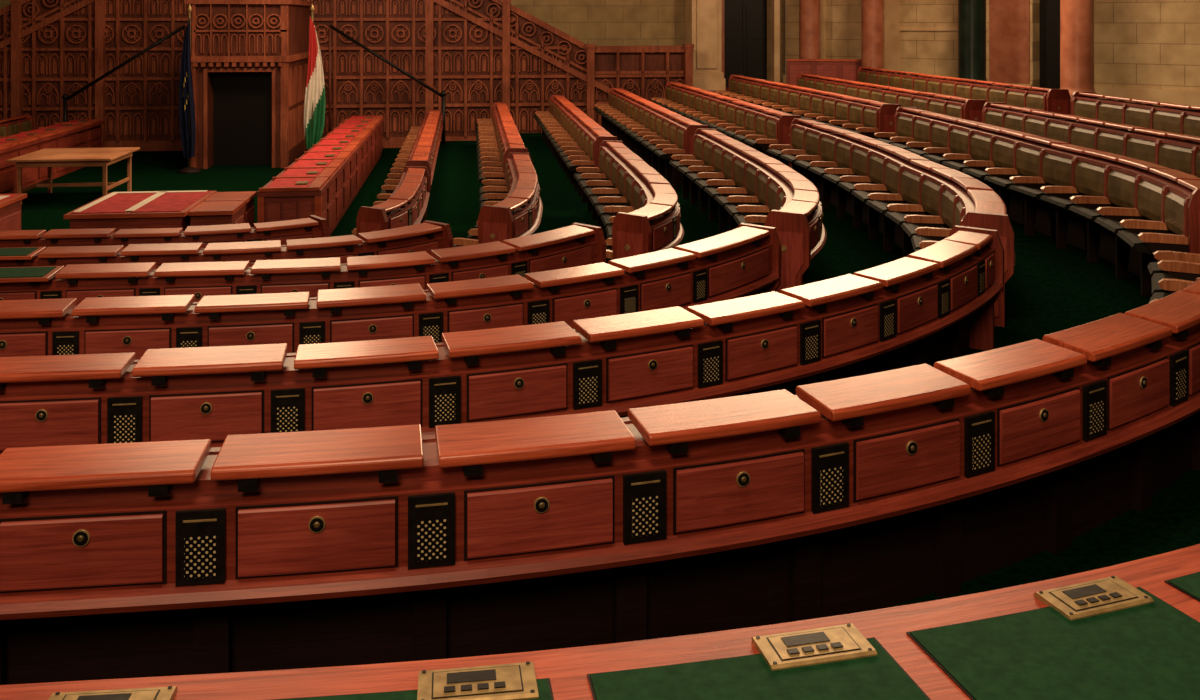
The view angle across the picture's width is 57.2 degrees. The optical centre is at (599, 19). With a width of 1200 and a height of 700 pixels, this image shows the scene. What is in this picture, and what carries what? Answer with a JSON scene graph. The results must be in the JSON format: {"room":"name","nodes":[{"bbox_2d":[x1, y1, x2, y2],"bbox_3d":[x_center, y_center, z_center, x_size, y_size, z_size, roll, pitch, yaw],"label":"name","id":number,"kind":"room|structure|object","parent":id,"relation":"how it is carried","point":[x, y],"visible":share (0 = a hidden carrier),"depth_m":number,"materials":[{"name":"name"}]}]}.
{"room":"assembly chamber","nodes":[
{"label":"assembly chamber","id":0,"kind":"room"},
{"bbox_2d":[16,148,400,236],"bbox_3d":[-2.860,3.050,11.239,37.000,0.100,35.000,0,0,-7],"label":"floor","id":1,"kind":"structure","parent":0,"point":[41,209],"depth_m":20.31,"materials":[{"name":"green carpet"}]},
{"bbox_2d":[0,193,26,230],"bbox_3d":[-7.549,2.547,12.764,1.300,0.906,1.100,0,0,-7],"label":"desk","id":2,"kind":"object","parent":1,"relation":"on","point":[10,204],"visible":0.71,"depth_m":13.00,"materials":[{"name":"brown wood"}]},
{"bbox_2d":[0,115,32,136],"bbox_3d":[-11.443,2.495,19.023,0.771,1.010,8.314,0,0,-7],"label":"bench row","id":3,"kind":"object","parent":1,"relation":"on","point":[17,124],"visible":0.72,"depth_m":22.35,"materials":[{"name":"brown wood"}]},
{"bbox_2d":[0,119,104,193],"bbox_3d":[-10.440,2.550,19.435,0.700,0.900,8.120,0,0,-7],"label":"desk","id":4,"kind":"object","parent":1,"relation":"on","point":[73,133],"visible":0.8,"depth_m":20.29,"materials":[{"name":"brown wood"}]},
{"bbox_2d":[7,147,139,204],"bbox_3d":[-8.801,2.620,18.494,1.600,0.760,1.600,0,0,-7],"label":"wooden table","id":5,"kind":"object","parent":1,"relation":"on","point":[47,157],"visible":0.93,"depth_m":18.18,"materials":[{"name":"brown wood"}]},
{"bbox_2d":[64,190,256,232],"bbox_3d":[-5.181,2.577,13.158,1.790,0.846,1.620,0,0,-7],"label":"desk","id":6,"kind":"object","parent":1,"relation":"on","point":[140,209],"visible":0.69,"depth_m":12.69,"materials":[{"name":"brown wood"}]},
{"bbox_2d":[0,215,328,248],"bbox_3d":[-4.639,2.495,10.729,3.885,1.010,0.953,0,0,-12],"label":"desk row","id":7,"kind":"object","parent":1,"relation":"on","point":[314,226],"visible":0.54,"depth_m":10.49,"materials":[{"name":"brown wood"}]},
{"bbox_2d":[178,4,200,173],"bbox_3d":[-8.092,1.340,21.690,0.440,3.320,0.440,0,0,-7],"label":"flag","id":8,"kind":"object","parent":1,"relation":"on","point":[187,121],"visible":1,"depth_m":21.62,"materials":[{"name":"blue fabric"}]},
{"bbox_2d":[184,0,312,168],"bbox_3d":[-7.480,1.250,23.723,2.080,3.500,3.210,0,0,-7],"label":"portal","id":9,"kind":"object","parent":1,"relation":"on","point":[249,65],"visible":0.99,"depth_m":22.38,"materials":[{"name":"brown wood"}]},
{"bbox_2d":[304,3,325,148],"bbox_3d":[-5.808,1.330,22.216,0.440,3.340,0.440,0,0,-32],"label":"flag","id":10,"kind":"object","parent":1,"relation":"on","point":[314,108],"visible":0.93,"depth_m":22.16,"materials":[{"name":"multicoloured fabric"}]},
{"bbox_2d":[257,115,383,236],"bbox_3d":[-4.536,2.550,19.085,0.780,0.900,10.620,0,0,-7],"label":"desk","id":11,"kind":"object","parent":1,"relation":"on","point":[323,182],"visible":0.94,"depth_m":16.03,"materials":[{"name":"brown wood"}]},
{"bbox_2d":[352,166,429,237],"bbox_3d":[-2.543,2.495,13.287,0.859,1.010,3.423,0,0,-3],"label":"bench row","id":12,"kind":"object","parent":1,"relation":"on","point":[407,205],"visible":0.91,"depth_m":12.39,"materials":[{"name":"brown wood"}]},
{"bbox_2d":[380,110,442,216],"bbox_3d":[-3.306,2.495,19.958,0.773,1.010,8.878,0,0,-7],"label":"bench row","id":13,"kind":"object","parent":1,"relation":"on","point":[421,146],"visible":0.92,"depth_m":18.39,"materials":[{"name":"brown wood"}]},
{"bbox_2d":[0,0,783,82],"bbox_3d":[-7.731,-1.000,27.072,25.100,8.000,0.400,0,0,-7],"label":"wall","id":14,"kind":"structure","parent":0,"point":[598,22],"depth_m":27.86,"materials":[{"name":"beige stone"}]},
{"bbox_2d":[0,0,693,150],"bbox_3d":[-7.713,0.675,25.603,20.055,4.650,0.520,0,0,-7],"label":"panelling","id":15,"kind":"object","parent":14,"relation":"attached to","point":[481,53],"visible":0.65,"depth_m":25.80,"materials":[{"name":"brown wood"}]},
{"bbox_2d":[685,0,779,89],"bbox_3d":[3.380,-1.630,27.730,2.480,6.740,0.920,0,0,-7],"label":"pilaster","id":16,"kind":"object","parent":14,"relation":"attached to","point":[704,19],"visible":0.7,"depth_m":27.23,"materials":[{"name":"beige stone"}]},
{"bbox_2d":[724,0,766,86],"bbox_3d":[3.707,0.000,28.696,1.440,3.600,0.080,0,0,-7],"label":"door","id":17,"kind":"structure","parent":14,"relation":"in","point":[745,21],"depth_m":28.68,"materials":[{"name":"black wood"}]},
{"bbox_2d":[425,133,1199,607],"bbox_3d":[-6.179,2.415,9.524,43.000,1.170,31.986,0,0,-7],"label":"floor","id":18,"kind":"structure","parent":0,"point":[1050,289],"depth_m":9.33,"materials":[{"name":"green carpet"}]},
{"bbox_2d":[0,220,452,268],"bbox_3d":[-3.850,2.315,9.214,5.235,0.970,1.121,0,0,-13],"label":"desk row","id":19,"kind":"object","parent":18,"relation":"on","point":[427,236],"visible":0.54,"depth_m":9.00,"materials":[{"name":"brown wood"}]},
{"bbox_2d":[62,25,445,144],"bbox_3d":[-7.546,1.550,24.274,8.240,2.899,0.140,0,0,-7],"label":"stair handrail","id":20,"kind":"object","parent":18,"relation":"on","point":[65,97],"visible":0.84,"depth_m":24.44,"materials":[{"name":"black metal"}]},
{"bbox_2d":[0,223,605,305],"bbox_3d":[-3.044,2.160,7.911,6.510,0.960,1.368,0,0,-16],"label":"desk row","id":21,"kind":"object","parent":18,"relation":"on","point":[577,244],"visible":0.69,"depth_m":7.61,"materials":[{"name":"brown wood"}]},
{"bbox_2d":[0,223,781,359],"bbox_3d":[-2.254,2.010,6.596,7.796,0.960,1.625,0,0,-19],"label":"desk row","id":22,"kind":"object","parent":18,"relation":"on","point":[745,260],"visible":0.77,"depth_m":6.21,"materials":[{"name":"brown wood"}]},
{"bbox_2d":[453,153,542,246],"bbox_3d":[-1.129,2.315,12.971,0.916,0.970,4.494,0,0,-2],"label":"bench row","id":23,"kind":"object","parent":18,"relation":"on","point":[511,207],"visible":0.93,"depth_m":11.50,"materials":[{"name":"brown wood"}]},
{"bbox_2d":[0,225,1003,453],"bbox_3d":[-1.381,1.870,5.363,9.044,0.940,1.847,0,0,-21],"label":"desk row","id":24,"kind":"object","parent":18,"relation":"on","point":[932,304],"visible":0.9,"depth_m":4.87,"materials":[{"name":"brown wood"}]},
{"bbox_2d":[475,102,528,182],"bbox_3d":[-1.882,2.315,20.113,0.757,0.970,8.903,0,0,-7],"label":"bench row","id":25,"kind":"object","parent":18,"relation":"on","point":[498,136],"visible":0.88,"depth_m":18.39,"materials":[{"name":"brown wood"}]},
{"bbox_2d":[533,95,617,201],"bbox_3d":[-0.603,2.160,20.267,0.743,0.960,8.901,0,0,-7],"label":"bench row","id":26,"kind":"object","parent":18,"relation":"on","point":[575,139],"visible":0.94,"depth_m":18.45,"materials":[{"name":"brown wood"}]},
{"bbox_2d":[0,251,1199,684],"bbox_3d":[-0.206,1.730,4.421,11.219,0.960,2.459,0,0,-25],"label":"desk row","id":27,"kind":"object","parent":18,"relation":"on","point":[879,490],"visible":0.97,"depth_m":3.39,"materials":[{"name":"brown wood"}]},
{"bbox_2d":[0,544,1199,699],"bbox_3d":[1.457,1.635,3.256,10.338,0.871,2.446,0,0,-27],"label":"desks","id":28,"kind":"object","parent":18,"relation":"on","point":[1130,630],"visible":1,"depth_m":2.06,"materials":[{"name":"brown wood"}]},
{"bbox_2d":[574,141,683,263],"bbox_3d":[0.253,2.160,12.393,1.019,0.960,5.963,0,0,-2],"label":"bench row","id":29,"kind":"object","parent":18,"relation":"on","point":[637,209],"visible":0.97,"depth_m":11.52,"materials":[{"name":"brown wood"}]},
{"bbox_2d":[593,88,708,190],"bbox_3d":[0.727,2.010,20.433,0.743,0.960,8.890,0,0,-7],"label":"bench row","id":30,"kind":"object","parent":18,"relation":"on","point":[656,133],"visible":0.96,"depth_m":18.55,"materials":[{"name":"brown wood"}]},
{"bbox_2d":[651,82,801,167],"bbox_3d":[2.063,1.870,20.573,0.749,0.940,8.919,0,0,-7],"label":"bench row","id":31,"kind":"object","parent":18,"relation":"on","point":[757,127],"visible":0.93,"depth_m":18.67,"materials":[{"name":"brown wood"}]},
{"bbox_2d":[669,129,826,292],"bbox_3d":[1.539,2.010,12.122,1.088,0.960,6.858,0,0,-1],"label":"bench row","id":32,"kind":"object","parent":18,"relation":"on","point":[738,182],"visible":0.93,"depth_m":11.61,"materials":[{"name":"brown wood"}]},
{"bbox_2d":[715,75,900,138],"bbox_3d":[3.566,1.730,20.759,0.764,0.960,8.916,0,0,-8],"label":"bench row","id":33,"kind":"object","parent":18,"relation":"on","point":[865,117],"visible":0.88,"depth_m":19.02,"materials":[{"name":"brown wood"}]},
{"bbox_2d":[786,59,860,85],"bbox_3d":[5.378,1.380,26.140,1.861,0.900,0.140,0,0,6],"label":"wall","id":34,"kind":"structure","parent":18,"relation":"on","point":[845,69],"depth_m":26.09,"materials":[{"name":"brown wood"}]},
{"bbox_2d":[767,118,1014,326],"bbox_3d":[2.895,1.870,11.788,1.117,0.940,7.794,0,0,0],"label":"bench row","id":35,"kind":"object","parent":18,"relation":"on","point":[915,201],"visible":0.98,"depth_m":11.13,"materials":[{"name":"brown wood"}]},
{"bbox_2d":[797,73,985,122],"bbox_3d":[4.950,1.633,20.595,0.746,0.875,8.300,0,0,-7],"label":"bench row","id":36,"kind":"object","parent":18,"relation":"on","point":[959,107],"visible":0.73,"depth_m":19.01,"materials":[{"name":"brown wood"}]},
{"bbox_2d":[857,66,1070,114],"bbox_3d":[6.309,1.510,20.790,0.777,0.920,8.234,0,0,-7],"label":"bench row","id":37,"kind":"object","parent":18,"relation":"on","point":[1046,99],"visible":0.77,"depth_m":19.19,"materials":[{"name":"brown wood"}]},
{"bbox_2d":[874,107,1199,295],"bbox_3d":[4.459,1.730,11.951,1.004,0.960,7.833,0,0,-1],"label":"bench row","id":38,"kind":"object","parent":18,"relation":"on","point":[1121,210],"visible":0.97,"depth_m":10.62,"materials":[{"name":"brown wood"}]},
{"bbox_2d":[982,102,1199,177],"bbox_3d":[5.854,1.633,12.295,0.915,0.875,7.428,0,0,-3],"label":"bench row","id":39,"kind":"object","parent":18,"relation":"on","point":[1157,147],"visible":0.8,"depth_m":12.77,"materials":[{"name":"brown wood"}]},
{"bbox_2d":[1058,92,1199,142],"bbox_3d":[7.175,1.510,12.841,0.816,0.920,6.615,0,0,-4],"label":"bench row","id":40,"kind":"object","parent":18,"relation":"on","point":[1114,109],"visible":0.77,"depth_m":14.48,"materials":[{"name":"brown wood"}]},
{"bbox_2d":[706,87,1191,109],"bbox_3d":[8.607,2.370,19.968,11.150,1.260,19.600,0,0,-7],"label":"floor","id":41,"kind":"structure","parent":0,"point":[727,88],"depth_m":27.15,"materials":[{"name":"green carpet"}]},
{"bbox_2d":[799,0,820,58],"bbox_3d":[5.149,-1.530,27.001,0.780,6.540,0.780,0,0,-7],"label":"marble column","id":42,"kind":"structure","parent":41,"relation":"on","point":[809,10],"depth_m":26.78,"materials":[{"name":"orange stone"}]},
{"bbox_2d":[861,0,883,71],"bbox_3d":[6.349,-1.530,25.601,0.780,6.540,0.780,0,0,-7],"label":"marble column","id":43,"kind":"structure","parent":41,"relation":"on","point":[872,11],"depth_m":25.38,"materials":[{"name":"orange stone"}]},
{"bbox_2d":[958,0,986,83],"bbox_3d":[8.049,-1.530,23.801,0.870,6.540,0.870,0,0,-7],"label":"marble column","id":44,"kind":"structure","parent":41,"relation":"on","point":[971,13],"depth_m":23.55,"materials":[{"name":"stone"}]},
{"bbox_2d":[1060,0,1096,96],"bbox_3d":[8.849,-1.530,20.401,0.870,6.540,0.870,0,0,-7],"label":"marble column","id":45,"kind":"structure","parent":41,"relation":"on","point":[1076,16],"depth_m":20.15,"materials":[{"name":"orange stone"}]},
{"bbox_2d":[783,0,1199,106],"bbox_3d":[9.472,-1.000,24.197,12.379,8.000,0.614,0,0,42],"label":"wall","id":46,"kind":"structure","parent":0,"point":[1144,49],"depth_m":24.13,"materials":[{"name":"beige stone"}]}
]}

